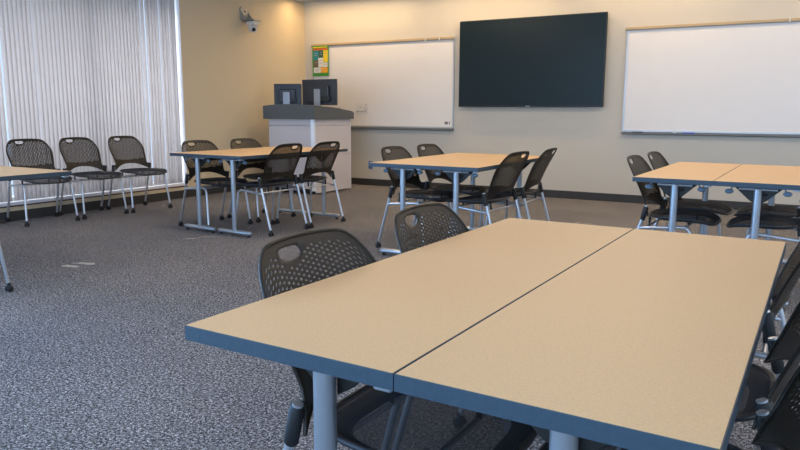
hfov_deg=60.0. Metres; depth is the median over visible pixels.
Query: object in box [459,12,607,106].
wall display
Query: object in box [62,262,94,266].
tape mark
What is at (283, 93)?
computer monitor
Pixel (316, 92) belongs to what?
computer monitor
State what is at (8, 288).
chair
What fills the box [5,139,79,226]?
chair
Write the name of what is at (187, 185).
trim
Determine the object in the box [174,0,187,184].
trim
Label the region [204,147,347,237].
table
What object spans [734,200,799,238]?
chair
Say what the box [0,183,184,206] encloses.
window sill
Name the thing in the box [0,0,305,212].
wall
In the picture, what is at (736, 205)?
baseboard
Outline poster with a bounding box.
[312,45,328,75]
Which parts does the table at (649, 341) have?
leg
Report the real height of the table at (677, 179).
0.730 m
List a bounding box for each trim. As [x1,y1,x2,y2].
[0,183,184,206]
[0,185,187,207]
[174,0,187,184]
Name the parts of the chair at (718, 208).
backrest, seat, leg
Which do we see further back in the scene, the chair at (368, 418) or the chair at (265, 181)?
the chair at (265, 181)
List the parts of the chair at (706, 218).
leg, backrest, leg, seat, leg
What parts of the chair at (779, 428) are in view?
seat, backrest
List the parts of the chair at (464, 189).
backrest, seat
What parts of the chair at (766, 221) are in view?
seat, leg, leg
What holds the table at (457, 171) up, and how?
on the floor
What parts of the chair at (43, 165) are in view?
leg, leg, backrest, seat, leg, leg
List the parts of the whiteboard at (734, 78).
map rail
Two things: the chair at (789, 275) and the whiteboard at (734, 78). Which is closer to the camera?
the chair at (789, 275)
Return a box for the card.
[356,104,367,113]
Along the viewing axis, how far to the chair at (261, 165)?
7.31 m
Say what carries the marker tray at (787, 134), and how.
on the whiteboard at (734, 78)
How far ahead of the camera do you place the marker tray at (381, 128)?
10.03 m
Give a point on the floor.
(97, 356)
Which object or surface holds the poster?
attached to the whiteboard at (405, 84)
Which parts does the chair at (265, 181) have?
leg, seat, leg, backrest, leg, leg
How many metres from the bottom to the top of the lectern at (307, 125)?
1.204 m
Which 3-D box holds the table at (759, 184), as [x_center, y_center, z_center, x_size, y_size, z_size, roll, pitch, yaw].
[2.389,0.022,4.563,0.449,0.730,1.540,6,11,31]
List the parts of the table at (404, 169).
leg, leg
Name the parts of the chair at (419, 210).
backrest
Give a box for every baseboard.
[0,186,251,221]
[351,177,799,209]
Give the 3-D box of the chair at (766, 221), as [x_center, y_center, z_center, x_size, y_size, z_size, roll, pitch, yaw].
[2.357,0.015,4.311,0.590,0.827,0.532,5,11,28]
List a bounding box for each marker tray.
[351,127,453,130]
[621,131,799,137]
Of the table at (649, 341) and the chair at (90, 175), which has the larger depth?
the chair at (90, 175)
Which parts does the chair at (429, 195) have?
leg, backrest, leg, leg, seat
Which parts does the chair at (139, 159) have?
leg, leg, backrest, seat, leg, leg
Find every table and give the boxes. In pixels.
[0,166,71,268]
[170,146,310,232]
[185,218,633,449]
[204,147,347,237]
[369,153,500,254]
[394,229,785,449]
[421,154,547,235]
[632,162,741,234]
[713,164,799,309]
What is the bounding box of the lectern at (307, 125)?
[263,104,353,193]
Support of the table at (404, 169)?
on the floor
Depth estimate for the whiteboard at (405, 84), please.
10.07 m
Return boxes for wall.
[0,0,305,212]
[304,0,799,204]
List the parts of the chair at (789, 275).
leg, backrest, leg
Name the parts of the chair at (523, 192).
leg, seat, leg, leg, backrest, leg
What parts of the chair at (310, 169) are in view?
leg, seat, leg, backrest, leg, leg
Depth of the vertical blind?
7.72 m
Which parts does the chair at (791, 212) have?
seat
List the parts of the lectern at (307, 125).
panel, panel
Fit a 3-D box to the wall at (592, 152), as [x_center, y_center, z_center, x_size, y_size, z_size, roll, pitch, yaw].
[3.360,-1.616,8.264,11.524,2.770,0.200,6,11,30]
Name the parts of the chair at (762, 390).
seat, backrest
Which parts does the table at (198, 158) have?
leg, leg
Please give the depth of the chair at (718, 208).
5.07 m
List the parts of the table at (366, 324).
leg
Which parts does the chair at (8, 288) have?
leg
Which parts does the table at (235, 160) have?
leg, leg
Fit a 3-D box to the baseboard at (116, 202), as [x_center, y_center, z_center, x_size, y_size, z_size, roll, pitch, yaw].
[-4.542,0.073,6.028,0.012,0.100,12.047,6,11,30]
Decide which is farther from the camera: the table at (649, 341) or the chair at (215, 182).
the chair at (215, 182)
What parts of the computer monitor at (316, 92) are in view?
port panel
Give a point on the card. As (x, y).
(360, 108)
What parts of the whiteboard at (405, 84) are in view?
map rail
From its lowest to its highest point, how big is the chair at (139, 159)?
0.827 m
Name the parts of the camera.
wall plate, bracket arm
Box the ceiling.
[295,0,326,2]
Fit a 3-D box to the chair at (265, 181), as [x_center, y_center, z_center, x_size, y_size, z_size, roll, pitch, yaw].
[-1.225,-0.359,6.493,0.590,0.827,0.532,6,11,33]
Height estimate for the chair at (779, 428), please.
0.827 m
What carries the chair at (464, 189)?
on the floor
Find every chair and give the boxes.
[0,220,13,291]
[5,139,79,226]
[58,137,128,219]
[106,136,172,212]
[178,140,252,230]
[227,138,295,222]
[236,143,309,236]
[258,228,537,449]
[275,141,345,227]
[375,146,452,247]
[394,203,528,449]
[412,144,487,235]
[446,151,528,237]
[485,148,556,225]
[539,365,799,449]
[627,155,721,234]
[647,151,733,235]
[726,207,799,242]
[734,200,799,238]
[735,302,799,449]
[754,241,799,416]
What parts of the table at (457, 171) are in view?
leg, leg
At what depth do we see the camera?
9.54 m
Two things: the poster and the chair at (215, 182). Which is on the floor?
the chair at (215, 182)
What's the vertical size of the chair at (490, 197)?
0.827 m
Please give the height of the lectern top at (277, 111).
0.198 m
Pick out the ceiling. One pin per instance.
(304, 1)
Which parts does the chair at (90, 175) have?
leg, leg, backrest, seat, leg, leg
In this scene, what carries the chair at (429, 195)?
on the floor
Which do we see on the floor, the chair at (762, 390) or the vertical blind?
the chair at (762, 390)
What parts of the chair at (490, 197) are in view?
leg, seat, leg, leg, backrest, leg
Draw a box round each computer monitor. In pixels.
[274,84,301,104]
[302,79,337,105]
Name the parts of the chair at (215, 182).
leg, leg, backrest, seat, leg, leg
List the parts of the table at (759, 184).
release lever, leg, leg, release lever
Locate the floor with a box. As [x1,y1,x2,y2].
[0,184,799,449]
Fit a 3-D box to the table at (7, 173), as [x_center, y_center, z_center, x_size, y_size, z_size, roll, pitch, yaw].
[-3.083,-0.016,4.661,1.830,0.730,0.720,6,11,30]
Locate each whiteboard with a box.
[311,35,455,130]
[621,17,799,137]
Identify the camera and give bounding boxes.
[239,6,260,32]
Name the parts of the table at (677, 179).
release lever, leg, release lever, leg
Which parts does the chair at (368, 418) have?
leg, backrest, seat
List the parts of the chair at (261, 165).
backrest, leg, seat, leg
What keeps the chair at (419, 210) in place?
on the floor
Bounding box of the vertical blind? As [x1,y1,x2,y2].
[0,0,182,202]
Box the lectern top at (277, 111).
[263,104,353,118]
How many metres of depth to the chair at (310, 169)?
6.81 m
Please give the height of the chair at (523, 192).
0.827 m
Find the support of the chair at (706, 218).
on the floor
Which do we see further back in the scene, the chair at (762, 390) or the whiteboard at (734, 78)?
the whiteboard at (734, 78)
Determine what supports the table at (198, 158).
on the floor
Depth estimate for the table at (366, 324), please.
1.38 m

